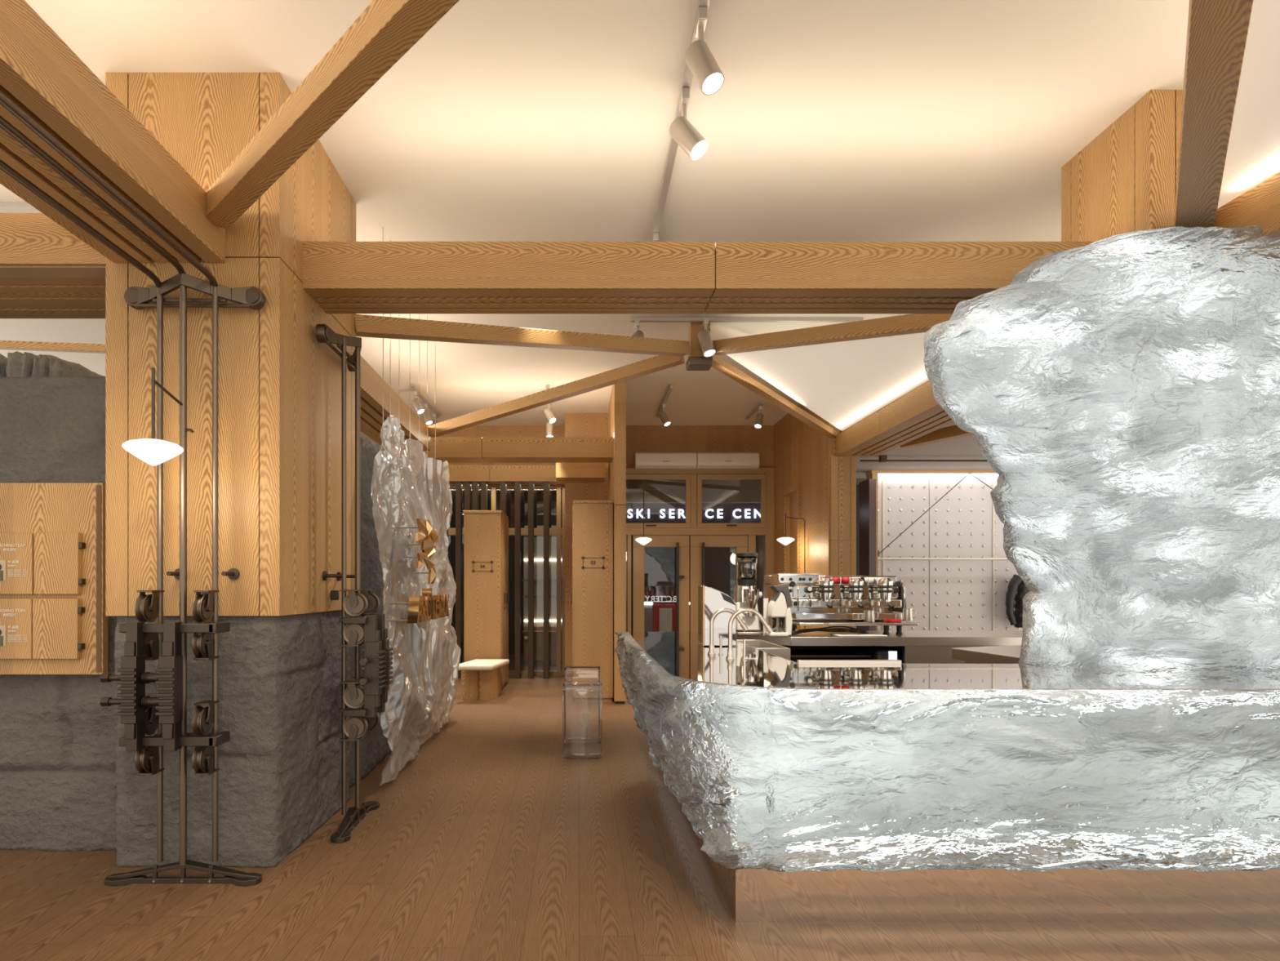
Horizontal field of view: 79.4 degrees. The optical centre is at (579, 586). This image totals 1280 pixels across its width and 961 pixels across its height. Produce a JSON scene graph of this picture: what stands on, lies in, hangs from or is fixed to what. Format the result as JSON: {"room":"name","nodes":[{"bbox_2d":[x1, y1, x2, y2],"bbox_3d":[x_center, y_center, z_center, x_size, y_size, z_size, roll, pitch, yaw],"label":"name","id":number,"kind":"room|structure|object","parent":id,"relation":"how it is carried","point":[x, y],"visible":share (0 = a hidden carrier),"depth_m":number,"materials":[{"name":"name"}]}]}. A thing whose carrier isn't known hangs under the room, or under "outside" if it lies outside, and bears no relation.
{"room":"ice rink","nodes":[
{"label":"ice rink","id":0,"kind":"room"},
{"bbox_2d":[0,375,117,851],"bbox_3d":[-3.585,0.123,3.564,3.231,2.153,0.212,0,0,0],"label":"wall","id":1,"kind":"structure","parent":0,"point":[58,788],"depth_m":3.50,"materials":[{"name":"grey stone"}]},
{"bbox_2d":[0,482,107,674],"bbox_3d":[-3.561,-0.034,3.433,2.877,0.853,0.085,0,0,0],"label":"notice board","id":2,"kind":"object","parent":1,"relation":"attached to","point":[54,620],"visible":0.99,"depth_m":3.42,"materials":[{"name":"brown wood"}]},
{"bbox_2d":[348,433,391,787],"bbox_3d":[-1.433,0.120,6.055,0.218,2.160,3.391,0,0,0],"label":"wall","id":3,"kind":"structure","parent":0,"point":[375,746],"depth_m":4.96,"materials":[{"name":"grey stone"}]},
{"bbox_2d":[360,425,773,467],"bbox_3d":[-1.685,-0.490,10.470,8.630,3.380,0.140,0,0,0],"label":"wall","id":4,"kind":"structure","parent":0,"point":[639,438],"depth_m":10.40,"materials":[{"name":"brown wood"}]},
{"bbox_2d":[448,484,564,675],"bbox_3d":[-1.065,-0.090,10.433,1.770,2.580,0.134,0,0,0],"label":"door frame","id":5,"kind":"structure","parent":4,"relation":"in","point":[558,531],"depth_m":10.37,"materials":[{"name":"brown wood"}]},
{"bbox_2d":[626,474,690,528],"bbox_3d":[0.966,-1.148,10.342,1.066,0.719,0.055,0,0,0],"label":"window","id":6,"kind":"structure","parent":4,"relation":"in","point":[687,477],"depth_m":10.33,"materials":[{"name":"brown wood"}]},
{"bbox_2d":[632,535,689,631],"bbox_3d":[1.107,0.250,10.365,0.763,1.880,0.130,0,0,0],"label":"door","id":7,"kind":"structure","parent":4,"relation":"in","point":[682,543],"depth_m":10.37,"materials":[{"name":"brown wood"}]},
{"bbox_2d":[634,452,697,469],"bbox_3d":[1.156,-1.680,10.296,0.816,0.210,0.198,0,0,0],"label":"air conditioner","id":8,"kind":"object","parent":4,"relation":"attached to","point":[642,460],"visible":1,"depth_m":10.21,"materials":[{"name":"white plastic"}]},
{"bbox_2d":[626,467,774,631],"bbox_3d":[1.496,-0.200,10.420,2.268,2.800,0.146,0,0,0],"label":"trim","id":9,"kind":"structure","parent":4,"relation":"attached to","point":[768,533],"depth_m":10.35,"materials":[{"name":"brown wood"}]},
{"bbox_2d":[689,535,747,631],"bbox_3d":[1.889,0.250,10.365,0.776,1.880,0.130,0,0,0],"label":"door","id":10,"kind":"structure","parent":4,"relation":"in","point":[697,543],"depth_m":10.37,"materials":[{"name":"brown wood"}]},
{"bbox_2d":[695,452,759,469],"bbox_3d":[1.985,-1.680,10.296,0.824,0.210,0.198,0,0,0],"label":"air conditioner","id":11,"kind":"object","parent":4,"relation":"attached to","point":[705,460],"visible":0.94,"depth_m":10.21,"materials":[{"name":"white plastic"}]},
{"bbox_2d":[697,474,765,528],"bbox_3d":[2.050,-1.148,10.342,0.927,0.719,0.055,0,0,0],"label":"window","id":12,"kind":"structure","parent":4,"relation":"in","point":[700,477],"depth_m":10.33,"materials":[{"name":"brown wood"}]},
{"bbox_2d":[0,0,1189,432],"bbox_3d":[0.000,-2.220,6.000,12.000,0.080,16.000,0,0,0],"label":"ceiling","id":13,"kind":"structure","parent":0,"point":[506,120],"depth_m":3.61,"materials":[{"name":"white paint"}]},
{"bbox_2d":[0,201,37,209],"bbox_3d":[-3.550,-2.166,4.370,2.100,0.028,0.036,0,0,0],"label":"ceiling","id":14,"kind":"structure","parent":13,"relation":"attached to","point":[3,205],"depth_m":4.35,"materials":[{"name":"white paint"}]},
{"bbox_2d":[0,340,105,353],"bbox_3d":[-3.467,-1.858,5.200,3.067,0.645,0.050,0,0,0],"label":"brace","id":15,"kind":"object","parent":13,"relation":"attached to","point":[4,344],"visible":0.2,"depth_m":5.17,"materials":[{"name":"brown wood"}]},
{"bbox_2d":[370,226,461,785],"bbox_3d":[-1.197,-0.501,5.588,0.326,3.358,2.479,0,0,0],"label":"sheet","id":16,"kind":"object","parent":13,"relation":"hanging from","point":[406,486],"visible":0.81,"depth_m":5.12,"materials":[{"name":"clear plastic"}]},
{"bbox_2d":[386,587,448,622],"bbox_3d":[-1.034,0.114,5.010,0.187,0.204,1.099,0,0,0],"label":"sign","id":17,"kind":"object","parent":16,"relation":"attached to","point":[426,606],"depth_m":4.78,"materials":[{"name":"gold metal"}]},
{"bbox_2d":[397,518,438,583],"bbox_3d":[-1.048,-0.224,4.943,0.217,0.414,0.648,0,0,0],"label":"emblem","id":18,"kind":"object","parent":16,"relation":"attached to","point":[426,537],"visible":1,"depth_m":4.88,"materials":[{"name":"gold metal"}]},
{"bbox_2d":[650,0,710,241],"bbox_3d":[0.464,-2.166,3.250,0.036,0.028,3.300,0,0,0],"label":"track rail","id":19,"kind":"object","parent":13,"relation":"attached to","point":[688,76],"visible":0.44,"depth_m":3.88,"materials":[{"name":"silver metal"}]},
{"bbox_2d":[669,87,707,159],"bbox_3d":[0.476,-2.006,3.349,0.173,0.292,0.100,0,0,33],"label":"track spotlight","id":20,"kind":"object","parent":19,"relation":"hanging from","point":[682,131],"visible":1,"depth_m":3.32,"materials":[{"name":"white metal"}]},
{"bbox_2d":[684,6,724,95],"bbox_3d":[0.471,-2.004,2.890,0.155,0.296,0.095,0,0,41],"label":"track spotlight","id":21,"kind":"object","parent":19,"relation":"hanging from","point":[699,58],"visible":1,"depth_m":2.86,"materials":[{"name":"white metal"}]},
{"bbox_2d":[685,322,712,370],"bbox_3d":[1.000,-2.000,6.400,0.200,0.360,0.180,0,0,0],"label":"plate","id":22,"kind":"object","parent":13,"relation":"attached to","point":[696,361],"visible":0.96,"depth_m":6.33,"materials":[{"name":"brown wood"}]},
{"bbox_2d":[631,317,862,322],"bbox_3d":[1.360,-2.166,6.240,1.880,0.028,0.036,0,0,0],"label":"track rail","id":23,"kind":"object","parent":13,"relation":"attached to","point":[633,319],"visible":0.86,"depth_m":6.22,"materials":[{"name":"silver metal"}]},
{"bbox_2d":[697,317,715,356],"bbox_3d":[1.027,-2.004,6.192,0.100,0.296,0.156,0,0,-41],"label":"track spotlight","id":24,"kind":"object","parent":23,"relation":"hanging from","point":[704,337],"visible":1,"depth_m":6.16,"materials":[{"name":"white metal"}]},
{"bbox_2d":[0,653,1279,960],"bbox_3d":[0.000,1.222,6.000,12.000,0.056,16.000,0,0,0],"label":"floor","id":25,"kind":"structure","parent":0,"point":[490,843],"depth_m":2.99,"materials":[{"name":"brown wood"}]},
{"bbox_2d":[0,92,266,886],"bbox_3d":[-1.605,-0.051,1.585,0.626,2.502,3.343,0,0,0],"label":"mechanism","id":26,"kind":"object","parent":25,"relation":"on","point":[166,642],"visible":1,"depth_m":3.10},
{"bbox_2d":[121,367,183,465],"bbox_3d":[-1.600,-0.636,2.941,0.204,0.367,0.315,0,0,0],"label":"pendant lamp","id":27,"kind":"object","parent":26,"relation":"hanging from","point":[153,451],"visible":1,"depth_m":2.84,"materials":[{"name":"white glass"}]},
{"bbox_2d":[105,72,355,867],"bbox_3d":[-1.640,-0.490,3.824,0.738,3.380,1.132,0,0,0],"label":"column","id":28,"kind":"structure","parent":25,"relation":"on","point":[279,388],"depth_m":3.28,"materials":[{"name":"brown wood"}]},
{"bbox_2d":[0,213,106,318],"bbox_3d":[-3.604,-1.474,3.595,3.191,0.221,0.670,0,0,0],"label":"ceiling beam","id":29,"kind":"structure","parent":28,"relation":"attached to","point":[46,271],"depth_m":3.33,"materials":[{"name":"brown wood"}]},
{"bbox_2d":[0,0,225,262],"bbox_3d":[-1.735,-1.478,1.328,0.470,0.215,3.856,0,0,0],"label":"ceiling beam","id":30,"kind":"structure","parent":28,"relation":"attached to","point":[40,74],"depth_m":2.52,"materials":[{"name":"brown wood"}]},
{"bbox_2d":[205,0,459,229],"bbox_3d":[-0.440,-1.567,2.055,0.101,0.106,3.063,0,-1,-44],"label":"brace","id":31,"kind":"object","parent":30,"relation":"attached to","point":[385,30],"visible":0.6,"depth_m":2.39,"materials":[{"name":"brown wood"}]},
{"bbox_2d":[360,355,430,450],"bbox_3d":[-1.715,-1.478,6.065,0.430,0.215,3.370,0,0,0],"label":"ceiling beam","id":32,"kind":"structure","parent":28,"relation":"attached to","point":[371,383],"depth_m":6.22,"materials":[{"name":"brown wood"}]},
{"bbox_2d":[427,355,684,437],"bbox_3d":[-0.315,-1.748,7.105,2.684,0.493,0.100,0,0,27],"label":"brace","id":33,"kind":"object","parent":32,"relation":"attached to","point":[660,362],"visible":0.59,"depth_m":7.00,"materials":[{"name":"brown wood"}]},
{"bbox_2d":[354,314,690,356],"bbox_3d":[-0.215,-1.718,5.335,2.906,0.553,0.100,0,0,-41],"label":"ceiling beam","id":34,"kind":"structure","parent":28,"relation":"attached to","point":[366,326],"depth_m":5.06,"materials":[{"name":"brown wood"}]},
{"bbox_2d":[302,241,1094,313],"bbox_3d":[0.620,-1.478,3.695,3.781,0.215,0.330,0,0,0],"label":"ceiling beam","id":35,"kind":"structure","parent":28,"relation":"attached to","point":[340,277],"depth_m":3.53,"materials":[{"name":"brown wood"}]},
{"bbox_2d":[315,324,392,842],"bbox_3d":[-1.113,-0.032,3.905,0.311,2.464,0.626,0,0,0],"label":"mechanism","id":36,"kind":"object","parent":25,"relation":"on","point":[369,690],"visible":1,"depth_m":3.78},
{"bbox_2d":[455,481,462,678],"bbox_3d":[-1.577,-0.084,10.080,0.072,2.568,0.120,0,0,0],"label":"slat","id":37,"kind":"object","parent":25,"relation":"on","point":[458,484],"visible":0.69,"depth_m":10.02,"materials":[{"name":"brown"}]},
{"bbox_2d":[457,658,509,699],"bbox_3d":[-1.055,1.010,8.330,0.535,0.380,0.700,0,0,0],"label":"bench","id":38,"kind":"object","parent":25,"relation":"on","point":[480,677],"visible":0.84,"depth_m":8.15,"materials":[{"name":"beige wood"}]},
{"bbox_2d":[463,510,509,690],"bbox_3d":[-1.095,0.165,9.197,0.456,2.070,0.846,0,0,0],"label":"wooden panel","id":39,"kind":"object","parent":25,"relation":"on","point":[486,532],"visible":0.97,"depth_m":8.78,"materials":[{"name":"brown wood"}]},
{"bbox_2d":[515,481,520,678],"bbox_3d":[-0.805,-0.084,10.080,0.072,2.568,0.120,0,0,0],"label":"slat","id":40,"kind":"object","parent":25,"relation":"on","point":[517,484],"visible":1,"depth_m":10.02,"materials":[{"name":"brown"}]},
{"bbox_2d":[528,481,533,678],"bbox_3d":[-0.632,-0.084,10.080,0.072,2.568,0.120,0,0,0],"label":"slat","id":41,"kind":"object","parent":25,"relation":"on","point":[531,484],"visible":1,"depth_m":10.02,"materials":[{"name":"brown"}]},
{"bbox_2d":[522,537,562,660],"bbox_3d":[-0.558,0.200,12.475,0.682,2.000,0.650,0,0,0],"label":"display shelf","id":42,"kind":"object","parent":25,"relation":"on","point":[538,541],"visible":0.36,"depth_m":12.40,"materials":[{"name":"beige"}]},
{"bbox_2d":[543,481,549,678],"bbox_3d":[-0.430,-0.084,10.080,0.072,2.568,0.120,0,0,0],"label":"slat","id":43,"kind":"object","parent":25,"relation":"on","point":[546,484],"visible":1,"depth_m":10.02,"materials":[{"name":"brown"}]},
{"bbox_2d":[562,666,602,759],"bbox_3d":[0.022,0.902,5.610,0.274,0.585,0.581,0,0,0],"label":"display case","id":44,"kind":"object","parent":25,"relation":"on","point":[569,679],"visible":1,"depth_m":5.59,"materials":[{"name":"clear glass"}]},
{"bbox_2d":[564,413,608,674],"bbox_3d":[0.090,-0.490,10.024,0.540,3.380,0.748,0,0,0],"label":"wall","id":45,"kind":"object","parent":25,"relation":"on","point":[576,424],"visible":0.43,"depth_m":9.65,"materials":[{"name":"brown wood"}]},
{"bbox_2d":[448,465,564,484],"bbox_3d":[-1.591,-1.475,10.180,2.818,0.210,0.360,0,0,0],"label":"ceiling beam","id":46,"kind":"structure","parent":45,"relation":"attached to","point":[491,474],"depth_m":10.00,"materials":[{"name":"brown wood"}]},
{"bbox_2d":[571,500,613,701],"bbox_3d":[0.136,0.152,8.362,0.444,2.095,0.776,0,0,0],"label":"wooden panel","id":47,"kind":"object","parent":25,"relation":"on","point":[592,595],"visible":1,"depth_m":7.98,"materials":[{"name":"brown wood"}]},
{"bbox_2d":[608,381,626,703],"bbox_3d":[0.418,-0.490,8.739,0.117,3.380,1.818,0,0,0],"label":"wall","id":48,"kind":"structure","parent":25,"relation":"on","point":[617,405],"depth_m":7.83,"materials":[{"name":"brown wood"}]},
{"bbox_2d":[422,436,613,462],"bbox_3d":[-0.785,-1.478,8.325,2.289,0.215,0.350,0,0,0],"label":"ceiling beam","id":49,"kind":"structure","parent":48,"relation":"attached to","point":[450,449],"depth_m":8.15,"materials":[{"name":"brown wood"}]},
{"bbox_2d":[555,462,604,482],"bbox_3d":[0.015,-1.395,9.175,0.570,0.250,0.450,0,0,0],"label":"ceiling beam","id":50,"kind":"structure","parent":48,"relation":"attached to","point":[565,472],"depth_m":8.95,"materials":[{"name":"brown wood"}]},
{"bbox_2d":[644,600,675,631],"bbox_3d":[1.908,0.725,13.145,1.666,0.950,0.510,0,0,0],"label":"countertop","id":51,"kind":"structure","parent":25,"relation":"on","point":[647,605],"depth_m":12.90,"materials":[{"name":"grey metal"}]},
{"bbox_2d":[652,601,675,631],"bbox_3d":[1.405,0.725,12.445,0.434,0.950,0.110,0,0,0],"label":"stand","id":52,"kind":"object","parent":25,"relation":"on","point":[664,613],"visible":0.36,"depth_m":12.40,"materials":[{"name":"red"}]},
{"bbox_2d":[659,608,671,631],"bbox_3d":[1.395,0.575,12.395,0.207,0.450,0.010,0,0,0],"label":"print","id":53,"kind":"object","parent":52,"relation":"attached to","point":[665,614],"depth_m":12.39,"materials":[{"name":"white paper"}]},
{"bbox_2d":[777,512,805,628],"bbox_3d":[2.476,0.170,8.984,0.321,2.060,0.204,0,0,15],"label":"floor lamp","id":54,"kind":"object","parent":25,"relation":"on","point":[785,540],"visible":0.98,"depth_m":8.91,"materials":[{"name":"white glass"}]},
{"bbox_2d":[830,456,856,628],"bbox_3d":[2.781,-0.085,8.340,0.266,2.570,0.520,0,0,0],"label":"column","id":55,"kind":"structure","parent":25,"relation":"on","point":[842,468],"depth_m":8.08,"materials":[{"name":"brown wood"}]},
{"bbox_2d":[835,381,953,456],"bbox_3d":[2.915,-1.478,6.040,0.430,0.215,4.080,0,0,0],"label":"ceiling beam","id":56,"kind":"structure","parent":55,"relation":"on","point":[917,414],"depth_m":6.77,"materials":[{"name":"brown wood"}]},
{"bbox_2d":[710,354,837,437],"bbox_3d":[1.890,-1.772,7.315,2.236,0.403,0.090,0,0,-45],"label":"brace","id":57,"kind":"object","parent":56,"relation":"attached to","point":[719,364],"visible":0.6,"depth_m":7.18,"materials":[{"name":"brown wood"}]},
{"bbox_2d":[726,313,928,431],"bbox_3d":[1.920,-1.821,6.100,1.640,0.412,3.800,0,0,0],"label":"ceiling panel","id":58,"kind":"object","parent":56,"relation":"on","point":[843,383],"visible":0.55,"depth_m":6.37,"materials":[{"name":"white paint"}]},
{"bbox_2d":[736,630,1022,663],"bbox_3d":[2.770,0.780,5.860,3.260,0.840,0.780,0,0,0],"label":"countertop","id":59,"kind":"structure","parent":25,"relation":"on","point":[913,646],"depth_m":5.51,"materials":[{"name":"silver metal"}]},
{"bbox_2d":[733,552,763,635],"bbox_3d":[1.282,0.053,5.810,0.216,0.614,0.317,0,0,0],"label":"coffee grinder","id":60,"kind":"object","parent":59,"relation":"on","point":[746,594],"visible":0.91,"depth_m":5.75,"materials":[{"name":"silver metal"}]},
{"bbox_2d":[736,640,790,659],"bbox_3d":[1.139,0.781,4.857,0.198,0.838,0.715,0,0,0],"label":"sink","id":61,"kind":"object","parent":59,"relation":"in","point":[775,649],"visible":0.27,"depth_m":4.71,"materials":[{"name":"silver metal"}]},
{"bbox_2d":[763,585,792,636],"bbox_3d":[1.445,0.176,5.575,0.180,0.368,0.170,0,0,0],"label":"coffee grinder","id":62,"kind":"object","parent":59,"relation":"on","point":[777,606],"visible":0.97,"depth_m":5.52,"materials":[{"name":"white plastic"}]},
{"bbox_2d":[791,624,868,634],"bbox_3d":[1.854,0.322,5.710,0.572,0.070,0.070,0,0,0],"label":"cable bundle","id":63,"kind":"object","parent":59,"relation":"on","point":[824,628],"visible":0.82,"depth_m":5.70,"materials":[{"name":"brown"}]},
{"bbox_2d":[764,573,918,635],"bbox_3d":[1.987,0.131,5.794,1.012,0.458,0.772,0,0,0],"label":"espresso machine","id":64,"kind":"object","parent":59,"relation":"on","point":[819,602],"visible":0.89,"depth_m":5.70,"materials":[{"name":"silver metal"}]},
{"bbox_2d":[791,612,853,618],"bbox_3d":[1.795,0.217,5.745,0.423,0.043,0.250,0,0,0],"label":"drip tray","id":65,"kind":"object","parent":64,"relation":"on","point":[794,615],"depth_m":5.62,"materials":[{"name":"silver metal"}]},
{"bbox_2d":[764,573,896,585],"bbox_3d":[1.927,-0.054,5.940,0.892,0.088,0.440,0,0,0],"label":"cup","id":66,"kind":"object","parent":64,"relation":"on","point":[791,579],"depth_m":5.72,"materials":[{"name":"ceramic"}]},
{"bbox_2d":[791,618,918,625],"bbox_3d":[2.044,0.268,5.790,0.898,0.032,0.460,0,0,0],"label":"tray","id":67,"kind":"object","parent":64,"relation":"on","point":[795,621],"depth_m":5.57,"materials":[{"name":"silver metal"}]},
{"bbox_2d":[848,612,901,619],"bbox_3d":[2.196,0.222,5.765,0.366,0.050,0.210,0,0,0],"label":"drip tray","id":68,"kind":"object","parent":64,"relation":"on","point":[856,615],"depth_m":5.66,"materials":[{"name":"silver metal"}]},
{"bbox_2d":[856,645,898,659],"bbox_3d":[2.222,0.677,5.729,0.169,0.438,0.442,0,0,0],"label":"bin","id":69,"kind":"object","parent":59,"relation":"on","point":[876,652],"visible":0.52,"depth_m":5.57,"materials":[{"name":"black plastic"}]},
{"bbox_2d":[614,631,1279,921],"bbox_3d":[1.834,0.771,4.346,3.132,0.857,3.550,0,0,0],"label":"bar counter","id":70,"kind":"object","parent":25,"relation":"on","point":[808,790],"depth_m":2.65,"materials":[{"name":"silver metal"}]},
{"bbox_2d":[697,585,736,645],"bbox_3d":[0.856,0.174,4.805,0.203,0.364,0.445,0,0,4],"label":"case","id":71,"kind":"object","parent":70,"relation":"on","point":[710,600],"visible":0.96,"depth_m":4.60,"materials":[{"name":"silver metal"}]},
{"bbox_2d":[707,608,748,654],"bbox_3d":[0.789,0.237,4.064,0.217,0.244,0.055,0,0,0],"label":"tap","id":72,"kind":"object","parent":70,"relation":"on","point":[743,625],"visible":0.97,"depth_m":4.06,"materials":[{"name":"silver metal"}]},
{"bbox_2d":[725,607,773,659],"bbox_3d":[0.843,0.232,3.795,0.236,0.254,0.055,0,0,0],"label":"tap","id":73,"kind":"object","parent":70,"relation":"on","point":[730,655],"visible":1,"depth_m":3.79,"materials":[{"name":"silver metal"}]},
{"bbox_2d":[923,225,1279,674],"bbox_3d":[2.585,-0.650,3.401,2.333,2.020,0.839,0,0,0],"label":"sculpture","id":74,"kind":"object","parent":70,"relation":"on","point":[1121,393],"depth_m":3.10,"materials":[{"name":"silver metal"}]},
{"bbox_2d":[951,644,1021,663],"bbox_3d":[2.745,0.781,4.299,1.110,0.838,1.399,0,0,0],"label":"countertop","id":75,"kind":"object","parent":25,"relation":"on","point":[1011,654],"visible":0.18,"depth_m":4.30,"materials":[{"name":"silver metal"}]},
{"bbox_2d":[1061,89,1182,241],"bbox_3d":[2.905,-0.490,3.686,0.790,3.380,0.629,0,0,0],"label":"column","id":76,"kind":"structure","parent":25,"relation":"on","point":[1124,180],"depth_m":3.51,"materials":[{"name":"brown wood"}]},
{"bbox_2d":[712,313,952,355],"bbox_3d":[1.865,-1.718,5.136,0.121,0.553,2.752,0,0,-34],"label":"brace","id":77,"kind":"object","parent":76,"relation":"attached to","point":[913,323],"visible":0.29,"depth_m":5.25,"materials":[{"name":"brown wood"}]},
{"bbox_2d":[1213,172,1279,237],"bbox_3d":[2.900,-1.478,1.385,0.440,0.215,3.970,0,0,0],"label":"ceiling beam","id":78,"kind":"structure","parent":76,"relation":"attached to","point":[1260,205],"depth_m":3.03,"materials":[{"name":"brown wood"}]},
{"bbox_2d":[1173,0,1253,227],"bbox_3d":[1.980,-1.567,2.410,0.130,0.100,2.289,0,-2,36],"label":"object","id":79,"kind":"structure","parent":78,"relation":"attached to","point":[1217,31],"depth_m":2.40,"materials":[{"name":"brown wood"}]},
{"bbox_2d":[448,484,858,653],"bbox_3d":[0.000,-0.490,13.650,12.000,3.380,0.100,0,0,0],"label":"wall","id":80,"kind":"structure","parent":0,"point":[660,562],"depth_m":13.60,"materials":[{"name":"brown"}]},
{"bbox_2d":[626,479,760,502],"bbox_3d":[1.750,-1.522,11.400,2.900,0.556,0.080,0,0,0],"label":"transom window","id":81,"kind":"structure","parent":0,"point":[655,491],"depth_m":11.36,"materials":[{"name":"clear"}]},
{"bbox_2d":[773,403,839,630],"bbox_3d":[2.688,-0.490,9.250,0.123,3.380,2.300,0,0,0],"label":"wall","id":82,"kind":"structure","parent":0,"point":[802,454],"depth_m":9.03,"materials":[{"name":"brown wood"}]},
{"bbox_2d":[782,484,799,630],"bbox_3d":[2.623,-0.010,9.495,0.035,2.420,0.710,0,0,0],"label":"trim","id":83,"kind":"structure","parent":82,"relation":"attached to","point":[797,487],"depth_m":9.15,"materials":[{"name":"brown wood"}]},
{"bbox_2d":[856,478,866,484],"bbox_3d":[0.000,-1.820,12.075,12.000,0.040,3.050,0,0,0],"label":"ceiling","id":84,"kind":"structure","parent":0,"point":[858,480],"depth_m":13.05,"materials":[{"name":"brown"}]},
{"bbox_2d":[849,422,993,478],"bbox_3d":[4.570,-1.567,7.750,2.860,0.065,6.300,0,0,0],"label":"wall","id":85,"kind":"structure","parent":0,"point":[964,447],"depth_m":9.10,"materials":[{"name":"grey"}]},
{"bbox_2d":[859,454,988,462],"bbox_3d":[4.650,-1.498,9.015,2.700,0.075,0.070,0,0,0],"label":"rail","id":86,"kind":"object","parent":85,"relation":"attached to","point":[882,458],"visible":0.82,"depth_m":9.00,"materials":[{"name":"grey metal"}]},
{"bbox_2d":[900,424,974,448],"bbox_3d":[3.635,-1.452,6.650,0.120,0.165,2.073,0,0,-24],"label":"brace","id":87,"kind":"object","parent":85,"relation":"attached to","point":[953,432],"visible":0.15,"depth_m":7.17,"materials":[{"name":"brown wood"}]},
{"bbox_2d":[877,473,1008,559],"bbox_3d":[5.325,-0.928,10.225,2.845,1.157,0.130,0,0,0],"label":"rail","id":88,"kind":"object","parent":85,"relation":"hanging from","point":[878,553],"visible":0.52,"depth_m":10.17,"materials":[{"name":"beige"}]},
{"bbox_2d":[877,475,1022,630],"bbox_3d":[5.605,-0.138,10.318,3.305,2.676,0.065,0,0,0],"label":"wall","id":89,"kind":"structure","parent":0,"point":[944,594],"depth_m":10.30,"materials":[{"name":"white metal"}]},
{"bbox_2d":[858,479,875,630],"bbox_3d":[3.822,-0.100,10.180,0.090,2.600,0.360,0,0,0],"label":"trim","id":90,"kind":"structure","parent":89,"relation":"attached to","point":[867,488],"depth_m":10.06,"materials":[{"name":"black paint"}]},
{"bbox_2d":[865,470,997,630],"bbox_3d":[4.931,-0.168,10.250,2.138,2.735,0.220,0,0,0],"label":"trim","id":91,"kind":"structure","parent":89,"relation":"attached to","point":[872,474],"depth_m":10.14,"materials":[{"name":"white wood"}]},
{"bbox_2d":[877,474,998,475],"bbox_3d":[4.979,-1.483,10.252,2.043,0.022,0.025,0,0,0],"label":"light line","id":92,"kind":"object","parent":89,"relation":"attached to","point":[877,474],"visible":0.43,"depth_m":10.24,"materials":[{"name":"white plastic"}]},
{"bbox_2d":[1005,573,1029,627],"bbox_3d":[5.876,0.071,10.077,0.592,0.933,0.250,0,0,0],"label":"wheel","id":93,"kind":"object","parent":89,"relation":"attached to","point":[1016,583],"visible":0.38,"depth_m":10.02,"materials":[{"name":"black rubber"}]},
{"bbox_2d":[1217,0,1279,208],"bbox_3d":[1.815,-1.651,1.500,1.830,0.092,3.600,0,0,0],"label":"ceiling panel","id":94,"kind":"object","parent":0,"point":[1253,153],"visible":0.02,"depth_m":2.63,"materials":[{"name":"white paint"}]},
{"bbox_3d":[-3.610,0.222,4.650,3.180,1.955,0.900,0,0,0],"label":"wall","id":95,"kind":"structure","parent":0,"visible":0},
{"bbox_2d":[5,351,35,377],"bbox_3d":[-3.185,-1.073,4.598,0.138,0.580,0.575,0,0,0],"label":"boulder","id":96,"kind":"object","parent":95,"relation":"on","point":[19,364],"visible":0.08,"depth_m":4.34,"materials":[{"name":"grey stone"}]},
{"bbox_2d":[31,354,60,376],"bbox_3d":[-3.059,-1.059,4.600,0.090,0.574,0.575,0,0,0],"label":"boulder","id":97,"kind":"object","parent":95,"relation":"on","point":[41,362],"visible":0.09,"depth_m":4.34,"materials":[{"name":"grey stone"}]},
{"bbox_2d":[48,357,103,376],"bbox_3d":[-2.955,-1.022,4.601,0.112,0.591,0.567,0,0,0],"label":"boulder","id":98,"kind":"object","parent":95,"relation":"on","point":[61,367],"visible":0.12,"depth_m":4.38,"materials":[{"name":"grey stone"}]},
{"label":"outside","id":99,"kind":"structure","parent":0,"visible":0},
{"bbox_2d":[625,502,760,523],"bbox_3d":[1.874,-1.166,11.635,2.748,0.572,0.090,0,0,0],"label":"shop sign","id":100,"kind":"object","parent":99,"point":[654,513],"visible":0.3,"depth_m":11.62,"materials":[{"name":"white plastic"}]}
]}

